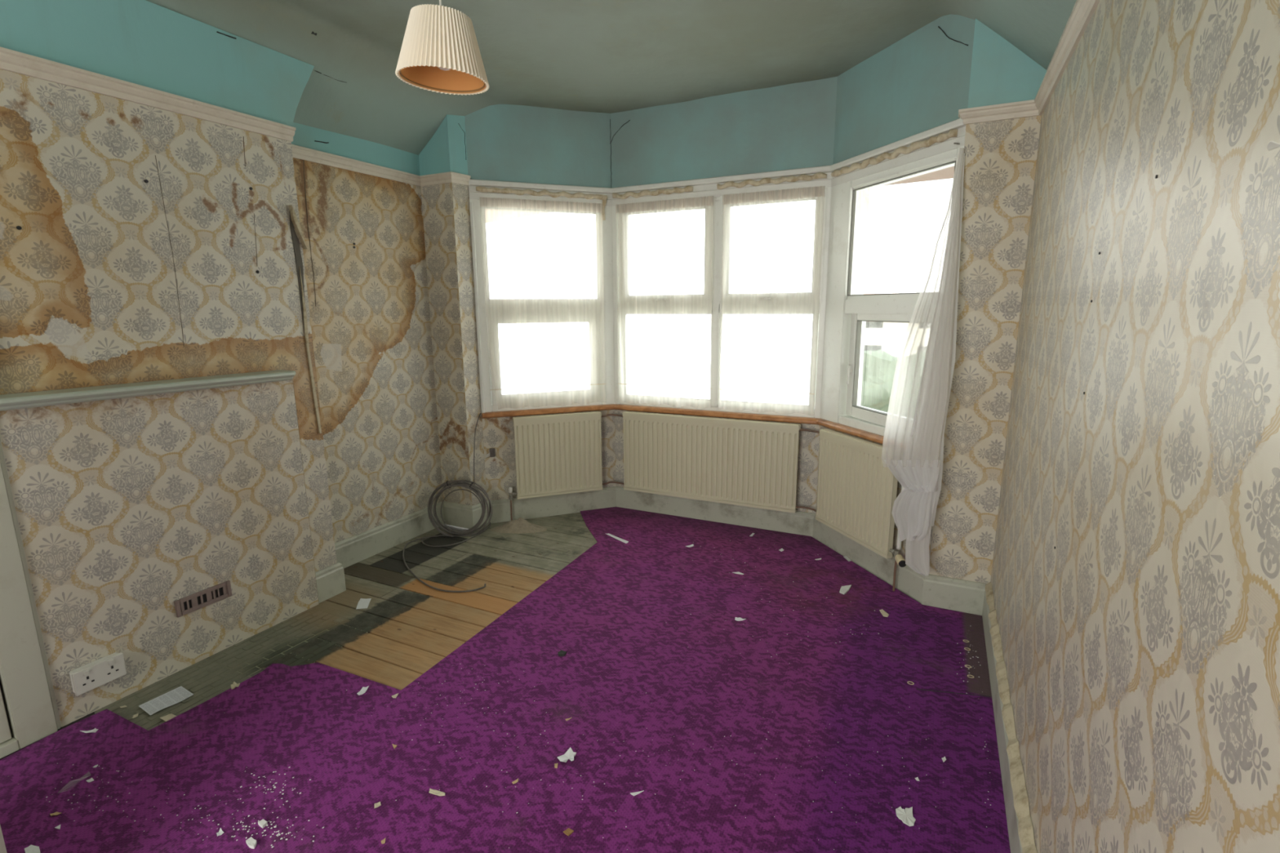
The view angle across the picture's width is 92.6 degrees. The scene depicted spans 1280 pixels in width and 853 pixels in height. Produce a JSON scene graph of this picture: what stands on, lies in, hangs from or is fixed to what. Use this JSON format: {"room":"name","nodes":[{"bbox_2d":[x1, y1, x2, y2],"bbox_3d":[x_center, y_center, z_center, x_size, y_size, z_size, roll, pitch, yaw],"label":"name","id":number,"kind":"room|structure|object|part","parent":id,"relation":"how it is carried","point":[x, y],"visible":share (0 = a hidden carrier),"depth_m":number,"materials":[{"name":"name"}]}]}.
{"room":"damaged room","nodes":[
{"label":"damaged room","id":0,"kind":"room"},
{"bbox_2d":[0,0,337,727],"bbox_3d":[-2.381,-0.181,1.287,0.268,2.660,3.840,5,12,26],"label":"wall","id":1,"kind":"structure","parent":0,"point":[139,242],"depth_m":2.23,"materials":[{"name":"paper"}]},
{"bbox_2d":[0,438,61,759],"bbox_3d":[-2.284,0.130,1.253,0.082,2.060,1.416,5,12,26],"label":"door","id":2,"kind":"structure","parent":1,"relation":"in","point":[29,713],"depth_m":1.95,"materials":[{"name":"beige paint"}]},
{"bbox_3d":[-2.298,0.145,1.244,0.028,1.955,1.214,5,12,26],"label":"panel","id":3,"kind":"part","parent":2,"relation":"part of","materials":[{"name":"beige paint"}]},
{"bbox_2d":[69,652,126,696],"bbox_3d":[-1.891,0.861,2.134,0.041,0.086,0.146,5,12,26],"label":"double socket","id":4,"kind":"object","parent":1,"relation":"attached to","point":[85,678],"visible":1,"depth_m":2.12,"materials":[{"name":"white plastic"}]},
{"bbox_2d":[84,670,89,675],"bbox_3d":[-1.890,0.842,2.089,0.005,0.014,0.014,5,12,26],"label":"switch","id":5,"kind":"object","parent":4,"relation":"attached to","point":[86,673],"depth_m":2.09,"materials":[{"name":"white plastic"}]},
{"bbox_2d":[108,659,114,665],"bbox_3d":[-1.860,0.830,2.151,0.005,0.014,0.014,5,12,26],"label":"switch","id":6,"kind":"object","parent":4,"relation":"attached to","point":[111,662],"depth_m":2.15,"materials":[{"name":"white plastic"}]},
{"bbox_2d":[0,369,295,411],"bbox_3d":[-1.745,-0.143,2.235,0.116,0.048,0.987,5,12,26],"label":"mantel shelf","id":7,"kind":"object","parent":1,"relation":"attached to","point":[67,396],"visible":1,"depth_m":2.12,"materials":[{"name":"paint"}]},
{"bbox_2d":[0,46,296,142],"bbox_3d":[-2.285,-0.949,1.058,0.040,0.058,3.590,5,12,26],"label":"trim","id":8,"kind":"structure","parent":1,"relation":"attached to","point":[11,60],"depth_m":2.12,"materials":[{"name":"paint"}]},
{"bbox_3d":[-1.750,0.397,2.391,0.001,1.095,0.965,5,12,26],"label":"boarded panel","id":9,"kind":"part","parent":1,"relation":"part of","materials":[{"name":"beige paper"}]},
{"bbox_2d":[173,580,231,617],"bbox_3d":[-1.743,0.687,2.446,0.011,0.068,0.206,5,12,26],"label":"air vent","id":10,"kind":"object","parent":1,"relation":"in","point":[186,605],"visible":1,"depth_m":2.44,"materials":[{"name":"metal"}]},
{"bbox_3d":[-1.550,0.311,2.823,0.029,1.095,0.001,5,12,26],"label":"panel","id":11,"kind":"part","parent":1,"relation":"part of","materials":[{"name":"beige paper"}]},
{"bbox_2d":[315,562,346,603],"bbox_3d":[-1.623,0.751,3.037,0.260,0.150,0.155,5,12,26],"label":"baseboard","id":12,"kind":"structure","parent":1,"relation":"attached to","point":[331,580],"depth_m":2.98,"materials":[{"name":"paint"}]},
{"bbox_2d":[0,512,596,759],"bbox_3d":[-0.731,1.137,1.675,3.344,0.101,5.513,5,12,26],"label":"floor","id":13,"kind":"structure","parent":0,"point":[382,577],"depth_m":3.02,"materials":[{"name":"brown wood"}]},
{"bbox_2d":[93,608,373,730],"bbox_3d":[-1.552,0.954,2.435,0.435,0.020,0.835,5,12,26],"label":"hearth","id":14,"kind":"object","parent":13,"relation":"on","point":[270,645],"visible":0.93,"depth_m":2.42,"materials":[{"name":"wood"}]},
{"bbox_2d":[138,686,193,715],"bbox_3d":[-1.706,0.986,2.203,0.100,0.005,0.135,6,13,30],"label":"leaflet","id":15,"kind":"object","parent":14,"relation":"on","point":[178,695],"visible":1,"depth_m":2.20,"materials":[{"name":"white paper"}]},
{"bbox_2d":[160,713,176,721],"bbox_3d":[-1.622,1.004,2.108,0.057,0.003,0.033,5,12,26],"label":"paper scrap","id":16,"kind":"object","parent":14,"relation":"on","point":[171,716],"visible":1,"depth_m":2.11,"materials":[{"name":"beige paper"}]},
{"bbox_2d":[153,553,522,715],"bbox_3d":[-1.069,0.852,2.884,0.830,0.002,1.996,5,12,26],"label":"grit","id":17,"kind":"object","parent":13,"relation":"on","point":[501,553],"visible":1,"depth_m":2.61,"materials":[{"name":"paint"}]},
{"bbox_2d":[355,598,371,609],"bbox_3d":[-1.319,0.845,2.920,0.053,0.003,0.117,-3,11,-13],"label":"paper scrap","id":18,"kind":"object","parent":13,"relation":"on","point":[363,603],"visible":1,"depth_m":2.92,"materials":[{"name":"white paper"}]},
{"bbox_2d":[402,480,492,592],"bbox_3d":[-1.115,0.560,3.481,0.506,0.346,1.061,-2,11,-10],"label":"cable coil","id":19,"kind":"object","parent":13,"relation":"on","point":[465,483],"visible":1,"depth_m":3.76,"materials":[{"name":"black"}]},
{"bbox_2d":[0,506,1010,852],"bbox_3d":[-0.579,1.085,1.645,2.814,0.010,5.212,5,12,26],"label":"carpet","id":20,"kind":"object","parent":13,"relation":"on","point":[637,659],"visible":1,"depth_m":1.98,"materials":[{"name":"purple carpet"}]},
{"bbox_2d":[0,825,7,852],"bbox_3d":[-1.591,0.190,1.099,0.550,1.968,0.035,-1,11,-4],"label":"door","id":21,"kind":"structure","parent":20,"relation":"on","point":[2,847],"depth_m":1.26,"materials":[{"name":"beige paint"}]},
{"bbox_2d":[24,844,39,852],"bbox_3d":[-1.569,1.099,1.580,0.058,0.006,0.027,5,12,26],"label":"paper scrap","id":22,"kind":"object","parent":20,"relation":"on","point":[31,849],"visible":1,"depth_m":1.58,"materials":[{"name":"white paper"}]},
{"bbox_2d":[49,812,61,816],"bbox_3d":[-1.621,1.075,1.697,0.024,0.008,0.017,5,12,26],"label":"paper scrap","id":23,"kind":"object","parent":20,"relation":"on","point":[55,813],"visible":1,"depth_m":1.70,"materials":[{"name":"paper"}]},
{"bbox_2d":[80,728,98,733],"bbox_3d":[-1.828,1.010,2.036,0.055,0.009,0.024,1,11,9],"label":"paper scrap","id":24,"kind":"object","parent":20,"relation":"on","point":[95,730],"visible":1,"depth_m":2.03,"materials":[{"name":"white paper"}]},
{"bbox_2d":[85,777,93,782],"bbox_3d":[-1.637,1.054,1.821,0.018,0.003,0.014,5,12,26],"label":"paper scrap","id":25,"kind":"object","parent":20,"relation":"on","point":[91,780],"visible":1,"depth_m":1.82,"materials":[{"name":"white paper"}]},
{"bbox_2d":[216,828,223,836],"bbox_3d":[-1.123,1.084,1.632,0.026,0.008,0.014,8,14,38],"label":"paper scrap","id":26,"kind":"object","parent":20,"relation":"on","point":[220,832],"visible":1,"depth_m":1.63,"materials":[{"name":"white paper"}]},
{"bbox_2d":[231,681,239,689],"bbox_3d":[-1.506,0.961,2.269,0.040,0.012,0.029,5,12,26],"label":"paper scrap","id":27,"kind":"object","parent":20,"relation":"on","point":[234,684],"visible":1,"depth_m":2.27,"materials":[{"name":"beige paper"}]},
{"bbox_2d":[245,836,257,848],"bbox_3d":[-1.014,1.089,1.598,0.037,0.010,0.019,5,12,26],"label":"chunk","id":28,"kind":"object","parent":20,"relation":"on","point":[251,843],"visible":1,"depth_m":1.60,"materials":[{"name":"white paint"}]},
{"bbox_2d":[257,818,267,828],"bbox_3d":[-1.023,1.077,1.659,0.024,0.009,0.016,5,12,26],"label":"chunk","id":29,"kind":"object","parent":20,"relation":"on","point":[263,823],"visible":1,"depth_m":1.66,"materials":[{"name":"white paint"}]},
{"bbox_2d":[356,685,368,695],"bbox_3d":[-1.011,0.967,2.237,0.026,0.005,0.056,1,11,10],"label":"paper scrap","id":30,"kind":"object","parent":20,"relation":"on","point":[363,690],"visible":1,"depth_m":2.24,"materials":[{"name":"white paper"}]},
{"bbox_2d":[374,801,381,808],"bbox_3d":[-0.739,1.066,1.722,0.018,0.003,0.018,-6,12,-26],"label":"chip","id":31,"kind":"object","parent":20,"relation":"on","point":[376,805],"visible":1,"depth_m":1.72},
{"bbox_2d":[429,788,444,795],"bbox_3d":[-0.586,1.056,1.764,0.056,0.005,0.013,3,12,19],"label":"chip","id":32,"kind":"object","parent":20,"relation":"on","point":[431,791],"visible":1,"depth_m":1.76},
{"bbox_2d":[46,542,991,849],"bbox_3d":[-0.051,0.908,2.512,2.592,0.002,2.852,5,12,26],"label":"crumbs","id":33,"kind":"object","parent":20,"relation":"on","point":[274,787],"visible":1,"depth_m":1.75,"materials":[{"name":"white"}]},
{"bbox_2d":[557,649,566,656],"bbox_3d":[-0.315,0.915,2.465,0.030,0.010,0.033,5,12,26],"label":"lump","id":34,"kind":"object","parent":20,"relation":"on","point":[562,653],"visible":1,"depth_m":2.46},
{"bbox_2d":[557,747,576,762],"bbox_3d":[-0.220,1.025,1.896,0.048,0.010,0.058,9,14,40],"label":"paper scrap","id":35,"kind":"object","parent":20,"relation":"on","point":[570,754],"visible":1,"depth_m":1.90,"materials":[{"name":"white paper"}]},
{"bbox_2d":[563,827,573,836],"bbox_3d":[-0.190,1.079,1.629,0.021,0.005,0.019,8,14,38],"label":"scrap","id":36,"kind":"object","parent":20,"relation":"on","point":[568,832],"visible":1,"depth_m":1.63,"materials":[{"name":"brown paper"}]},
{"bbox_2d":[606,533,628,543],"bbox_3d":[-0.137,0.675,3.709,0.031,0.003,0.211,-9,14,-38],"label":"paper scrap","id":37,"kind":"object","parent":20,"relation":"on","point":[608,534],"visible":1,"depth_m":3.69,"materials":[{"name":"white paper"}]},
{"bbox_2d":[630,791,643,795],"bbox_3d":[-0.007,1.054,1.756,0.041,0.003,0.012,-3,11,-13],"label":"paper scrap","id":38,"kind":"object","parent":20,"relation":"on","point":[636,793],"visible":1,"depth_m":1.76,"materials":[{"name":"white paper"}]},
{"bbox_2d":[734,617,746,621],"bbox_3d":[0.445,0.860,2.727,0.050,0.006,0.030,5,12,26],"label":"paper scrap","id":39,"kind":"object","parent":20,"relation":"on","point":[736,619],"visible":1,"depth_m":2.73,"materials":[{"name":"white paper"}]},
{"bbox_2d":[839,584,851,594],"bbox_3d":[1.008,0.800,3.011,0.040,0.008,0.113,6,13,30],"label":"chunk","id":40,"kind":"object","parent":20,"relation":"on","point":[843,589],"visible":1,"depth_m":3.01,"materials":[{"name":"white paint"}]},
{"bbox_2d":[879,608,888,617],"bbox_3d":[1.109,0.847,2.775,0.028,0.005,0.067,0,11,3],"label":"chip","id":41,"kind":"object","parent":20,"relation":"on","point":[884,614],"visible":1,"depth_m":2.77,"materials":[{"name":"beige paint"}]},
{"bbox_2d":[892,560,897,591],"bbox_3d":[1.242,0.728,2.982,0.012,0.175,0.011,0,11,4],"label":"pipe","id":42,"kind":"object","parent":20,"relation":"on","point":[895,562],"visible":0.88,"depth_m":2.98,"materials":[{"name":"orange metal"}]},
{"bbox_2d":[895,806,915,826],"bbox_3d":[0.726,1.063,1.670,0.047,0.008,0.064,2,11,12],"label":"chunk","id":43,"kind":"object","parent":20,"relation":"on","point":[905,815],"visible":1,"depth_m":1.67,"materials":[{"name":"white paint"}]},
{"bbox_2d":[510,500,512,520],"bbox_3d":[-0.840,0.549,3.994,0.012,0.170,0.011,-10,15,-40],"label":"pipe","id":44,"kind":"object","parent":13,"relation":"on","point":[511,514],"visible":0.84,"depth_m":3.99,"materials":[{"name":"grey metal"}]},
{"bbox_2d":[489,517,546,534],"bbox_3d":[-0.768,0.616,3.892,0.417,0.078,0.160,1,11,7],"label":"heap","id":45,"kind":"object","parent":13,"relation":"on","point":[521,526],"visible":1,"depth_m":3.86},
{"bbox_2d":[291,122,443,542],"bbox_3d":[-1.550,-0.590,3.357,0.106,2.660,1.181,5,12,26],"label":"wall","id":46,"kind":"structure","parent":0,"point":[365,256],"depth_m":3.38,"materials":[{"name":"paper"}]},
{"bbox_2d":[291,143,471,186],"bbox_3d":[-1.371,-1.359,3.151,0.288,0.058,1.145,5,12,26],"label":"trim","id":47,"kind":"structure","parent":46,"relation":"attached to","point":[298,152],"depth_m":3.31,"materials":[{"name":"paint"}]},
{"bbox_2d":[418,114,486,506],"bbox_3d":[-1.142,-0.663,3.716,0.303,2.660,0.103,0,11,1],"label":"wall","id":48,"kind":"structure","parent":0,"point":[445,206],"depth_m":3.71,"materials":[{"name":"paper"}]},
{"bbox_2d":[464,104,616,501],"bbox_3d":[-0.609,-0.714,3.959,0.886,2.660,0.100,-4,12,-20],"label":"wall","id":49,"kind":"structure","parent":0,"point":[514,143],"depth_m":3.76,"materials":[{"name":"paint"}]},
{"bbox_2d":[473,413,480,484],"bbox_3d":[-1.022,0.163,3.851,0.006,0.489,0.103,5,12,26],"label":"cable","id":50,"kind":"object","parent":49,"relation":"attached to","point":[480,413],"visible":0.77,"depth_m":3.82,"materials":[{"name":"grey plastic"}]},
{"bbox_2d":[484,448,494,458],"bbox_3d":[-0.967,0.174,3.925,0.070,0.065,0.025,-6,12,-26],"label":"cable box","id":51,"kind":"object","parent":49,"relation":"attached to","point":[491,454],"visible":1,"depth_m":3.92,"materials":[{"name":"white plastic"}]},
{"bbox_2d":[475,186,607,220],"bbox_3d":[-0.589,-1.373,3.766,0.810,0.166,0.024,-4,12,-20],"label":"tape","id":52,"kind":"object","parent":49,"relation":"attached to","point":[507,190],"visible":1,"depth_m":3.75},
{"bbox_2d":[469,199,614,413],"bbox_3d":[-0.612,-0.767,3.945,0.894,1.300,0.144,-4,12,-20],"label":"window","id":53,"kind":"structure","parent":49,"relation":"in","point":[597,312],"depth_m":3.93,"materials":[{"name":"plastic"}]},
{"bbox_2d":[477,196,605,408],"bbox_3d":[-0.587,-0.757,3.866,0.780,1.281,0.056,-4,12,-20],"label":"curtain","id":54,"kind":"object","parent":53,"relation":"hanging from","point":[591,207],"visible":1,"depth_m":3.83,"materials":[{"name":"beige fabric"}]},
{"bbox_3d":[-0.616,-0.449,3.994,0.729,0.573,0.062,-5,12,-23],"label":"sash","id":55,"kind":"part","parent":53,"relation":"part of","materials":[{"name":"glass"}]},
{"bbox_3d":[-0.295,-0.422,4.095,0.020,0.110,0.020,-5,12,-23],"label":"handle","id":56,"kind":"part","parent":53,"relation":"part of","materials":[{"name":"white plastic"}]},
{"bbox_2d":[512,411,602,499],"bbox_3d":[-0.541,0.183,4.056,0.581,0.537,0.084,-4,12,-20],"label":"radiator","id":57,"kind":"object","parent":49,"relation":"attached to","point":[556,454],"visible":1,"depth_m":4.02,"materials":[{"name":"metal"}]},
{"bbox_2d":[508,487,516,500],"bbox_3d":[-0.828,0.433,3.976,0.052,0.082,0.030,-4,12,-20],"label":"radiator valve","id":58,"kind":"object","parent":57,"relation":"attached to","point":[511,493],"visible":1,"depth_m":3.97,"materials":[{"name":"metal"}]},
{"bbox_3d":[-0.531,0.441,4.083,0.579,0.020,0.035,-4,12,-20],"label":"rail","id":59,"kind":"part","parent":57,"relation":"part of","materials":[{"name":"metal"}]},
{"bbox_2d":[146,0,1075,155],"bbox_3d":[-0.731,-1.321,1.237,3.422,0.520,5.606,5,12,26],"label":"ceiling","id":60,"kind":"structure","parent":0,"point":[608,56],"depth_m":2.77,"materials":[{"name":"grey"}]},
{"bbox_2d":[395,0,488,95],"bbox_3d":[-0.516,-1.202,1.538,0.232,0.629,0.233,5,12,26],"label":"pendant lamp","id":61,"kind":"object","parent":60,"relation":"hanging from","point":[440,51],"visible":1,"depth_m":1.51,"materials":[{"name":"beige fabric"}]},
{"bbox_3d":[-0.507,-0.969,1.580,0.059,0.088,0.060,5,12,26],"label":"bulb","id":62,"kind":"part","parent":61,"relation":"part of","materials":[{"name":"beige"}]},
{"bbox_2d":[609,76,837,513],"bbox_3d":[0.452,-0.694,3.814,1.456,2.660,0.104,5,12,26],"label":"wall","id":63,"kind":"structure","parent":0,"point":[792,126],"depth_m":3.57,"materials":[{"name":"paint"}]},
{"bbox_2d":[484,208,549,222],"bbox_3d":[0.071,-1.471,3.792,4.550,0.080,1.080,5,12,26],"label":"soffit","id":64,"kind":"structure","parent":63,"relation":"attached to","point":[491,215],"depth_m":4.50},
{"bbox_2d":[612,186,693,199],"bbox_3d":[0.069,-1.445,3.777,0.540,0.044,0.031,5,12,26],"label":"tape","id":65,"kind":"object","parent":63,"relation":"attached to","point":[687,188],"visible":1,"depth_m":3.77,"materials":[{"name":"beige paper"}]},
{"bbox_2d":[481,404,884,444],"bbox_3d":[0.319,-0.030,3.614,2.711,0.035,0.746,5,12,26],"label":"trim","id":66,"kind":"structure","parent":63,"relation":"attached to","point":[869,436],"depth_m":3.86,"materials":[{"name":"brown wood"}]},
{"bbox_2d":[622,411,800,513],"bbox_3d":[0.425,0.205,3.902,1.163,0.537,0.084,5,12,26],"label":"radiator","id":67,"kind":"object","parent":63,"relation":"attached to","point":[753,464],"visible":1,"depth_m":3.84,"materials":[{"name":"metal"}]},
{"bbox_2d":[601,413,622,417],"bbox_3d":[-0.185,-0.074,4.110,0.165,0.015,0.054,0,11,0],"label":"pipe","id":68,"kind":"object","parent":67,"relation":"attached to","point":[607,415],"visible":1,"depth_m":4.11,"materials":[{"name":"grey metal"}]},
{"bbox_2d":[602,481,623,484],"bbox_3d":[-0.182,0.390,4.200,0.165,0.015,0.054,0,11,0],"label":"pipe","id":69,"kind":"object","parent":67,"relation":"attached to","point":[606,483],"visible":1,"depth_m":4.20,"materials":[{"name":"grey metal"}]},
{"bbox_3d":[0.417,0.463,3.931,1.161,0.020,0.035,5,12,26],"label":"rail","id":70,"kind":"part","parent":67,"relation":"part of","materials":[{"name":"metal"}]},
{"bbox_2d":[795,506,816,512],"bbox_3d":[1.005,0.494,3.633,0.055,0.015,0.163,-9,14,-38],"label":"pipe","id":71,"kind":"object","parent":67,"relation":"attached to","point":[801,507],"visible":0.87,"depth_m":3.66,"materials":[{"name":"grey metal"}]},
{"bbox_2d":[799,429,819,433],"bbox_3d":[1.002,0.030,3.543,0.055,0.015,0.163,-9,14,-38],"label":"pipe","id":72,"kind":"object","parent":67,"relation":"attached to","point":[807,430],"visible":0.71,"depth_m":3.57,"materials":[{"name":"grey metal"}]},
{"bbox_2d":[468,118,965,206],"bbox_3d":[0.311,-1.363,3.359,2.711,0.110,0.736,5,12,26],"label":"trim","id":73,"kind":"structure","parent":63,"relation":"attached to","point":[704,187],"depth_m":3.51,"materials":[{"name":"white wood"}]},
{"bbox_2d":[611,186,831,417],"bbox_3d":[0.458,-0.747,3.797,1.369,1.300,0.150,5,12,26],"label":"window","id":74,"kind":"structure","parent":63,"relation":"in","point":[792,303],"depth_m":3.70,"materials":[{"name":"plastic"}]},
{"bbox_3d":[0.140,-0.802,3.870,0.080,0.015,0.018,5,12,26],"label":"handle","id":75,"kind":"part","parent":74,"relation":"part of","materials":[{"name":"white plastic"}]},
{"bbox_2d":[615,195,716,408],"bbox_3d":[0.142,-0.757,3.860,0.675,1.276,0.059,5,12,26],"label":"curtain","id":76,"kind":"object","parent":74,"relation":"hanging from","point":[688,202],"visible":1,"depth_m":3.83,"materials":[{"name":"beige fabric"}]},
{"bbox_3d":[0.165,-1.085,3.847,0.653,0.626,0.062,5,12,26],"label":"sash","id":77,"kind":"part","parent":74,"relation":"part of","materials":[{"name":"plastic"}]},
{"bbox_3d":[0.737,-0.750,3.583,0.080,0.015,0.018,5,12,26],"label":"handle","id":78,"kind":"part","parent":74,"relation":"part of","materials":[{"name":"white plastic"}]},
{"bbox_2d":[719,186,824,413],"bbox_3d":[0.747,-0.705,3.571,0.600,1.278,0.055,5,12,26],"label":"curtain","id":79,"kind":"object","parent":74,"relation":"hanging from","point":[816,191],"visible":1,"depth_m":3.54,"materials":[{"name":"beige fabric"}]},
{"bbox_3d":[0.761,-1.034,3.560,0.621,0.626,0.062,5,12,26],"label":"sash","id":80,"kind":"part","parent":74,"relation":"part of","materials":[{"name":"plastic"}]},
{"bbox_2d":[716,172,826,189],"bbox_3d":[0.735,-1.390,3.458,0.620,0.045,0.029,5,12,26],"label":"tape","id":81,"kind":"object","parent":63,"relation":"attached to","point":[820,175],"visible":1,"depth_m":3.44,"materials":[{"name":"beige paper"}]},
{"bbox_2d":[815,13,975,559],"bbox_3d":[1.240,-0.554,3.065,0.105,2.660,0.904,-4,12,-18],"label":"wall","id":82,"kind":"structure","parent":0,"point":[920,82],"depth_m":2.79,"materials":[{"name":"paint"}]},
{"bbox_2d":[815,428,897,559],"bbox_3d":[1.150,0.329,3.239,0.084,0.537,0.610,-4,12,-18],"label":"radiator","id":83,"kind":"object","parent":82,"relation":"attached to","point":[856,495],"visible":0.93,"depth_m":3.19,"materials":[{"name":"metal"}]},
{"bbox_3d":[1.130,0.584,3.281,0.035,0.020,0.608,-4,12,-18],"label":"rail","id":84,"kind":"part","parent":83,"relation":"part of","materials":[{"name":"metal"}]},
{"bbox_2d":[888,548,906,567],"bbox_3d":[1.241,0.631,2.942,0.042,0.053,0.118,-1,11,-2],"label":"radiator valve","id":85,"kind":"object","parent":83,"relation":"attached to","point":[900,561],"visible":0.93,"depth_m":2.92,"materials":[{"name":"metal"}]},
{"bbox_2d":[896,485,904,549],"bbox_3d":[1.259,0.359,2.912,0.040,0.476,0.025,-1,11,-4],"label":"pipe","id":86,"kind":"object","parent":85,"relation":"attached to","point":[899,542],"visible":0.19,"depth_m":2.94,"materials":[{"name":"white metal"}]},
{"bbox_2d":[820,146,964,435],"bbox_3d":[1.246,-0.609,3.056,0.132,1.300,0.904,-4,12,-18],"label":"window","id":87,"kind":"structure","parent":82,"relation":"in","point":[884,227],"depth_m":3.13,"materials":[{"name":"plastic"}]},
{"bbox_3d":[1.143,-0.287,3.345,0.020,0.110,0.020,-3,11,-14],"label":"handle","id":88,"kind":"part","parent":87,"relation":"part of","materials":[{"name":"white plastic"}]},
{"bbox_3d":[1.258,-0.289,3.050,0.062,0.581,0.685,-3,11,-14],"label":"sash","id":89,"kind":"part","parent":87,"relation":"part of","materials":[{"name":"plastic"}]},
{"bbox_3d":[1.262,-0.289,3.052,0.006,0.471,0.571,-3,11,-14],"label":"pane","id":90,"kind":"part","parent":87,"relation":"part of","materials":[{"name":"clear glass"}]},
{"bbox_3d":[1.240,-0.911,2.937,0.006,0.548,0.683,-4,12,-18],"label":"pane","id":91,"kind":"part","parent":87,"relation":"part of","materials":[{"name":"clear glass"}]},
{"bbox_2d":[831,128,957,176],"bbox_3d":[1.167,-1.287,2.913,0.027,0.045,0.840,-4,12,-18],"label":"tape","id":92,"kind":"object","parent":82,"relation":"attached to","point":[941,137],"visible":1,"depth_m":2.82,"materials":[{"name":"beige paper"}]},
{"bbox_2d":[881,142,964,576],"bbox_3d":[1.244,-0.260,2.663,0.151,1.830,0.371,-4,12,-18],"label":"curtain","id":93,"kind":"object","parent":82,"relation":"hanging from","point":[913,445],"visible":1,"depth_m":2.63,"materials":[{"name":"fabric"}]},
{"bbox_2d":[928,18,1046,583],"bbox_3d":[1.512,-0.465,2.596,0.358,2.660,0.120,5,12,26],"label":"wall","id":94,"kind":"structure","parent":0,"point":[1000,161],"depth_m":2.55,"materials":[{"name":"paper"}]},
{"bbox_2d":[334,486,924,604],"bbox_3d":[-0.166,0.625,3.628,3.109,0.150,1.374,0,11,3],"label":"baseboard","id":95,"kind":"structure","parent":94,"relation":"attached to","point":[352,550],"depth_m":3.86,"materials":[{"name":"paint"}]},
{"bbox_2d":[985,0,1279,852],"bbox_3d":[0.571,-0.037,0.430,0.149,2.660,4.873,5,12,26],"label":"wall","id":96,"kind":"structure","parent":0,"point":[1132,591],"depth_m":0.88,"materials":[{"name":"paper"}]},
{"bbox_2d":[921,573,1022,852],"bbox_3d":[0.430,1.174,0.769,0.268,0.155,4.723,5,12,26],"label":"baseboard","id":97,"kind":"structure","parent":96,"relation":"attached to","point":[940,592],"depth_m":2.58,"materials":[{"name":"paint"}]},
{"bbox_2d":[958,0,1099,124],"bbox_3d":[0.408,-0.839,0.387,0.289,0.058,4.733,5,12,26],"label":"trim","id":98,"kind":"structure","parent":96,"relation":"attached to","point":[1083,11],"depth_m":2.08,"materials":[{"name":"paint"}]},
{"label":"outside","id":99,"kind":"structure","parent":0,"visible":0},
{"bbox_2d":[498,333,812,404],"bbox_3d":[20.389,-3.859,42.521,120.000,0.200,85.800,5,12,26],"label":"paved ground","id":100,"kind":"structure","parent":99,"point":[794,353],"depth_m":46.10,"materials":[{"name":"white"}]}
]}

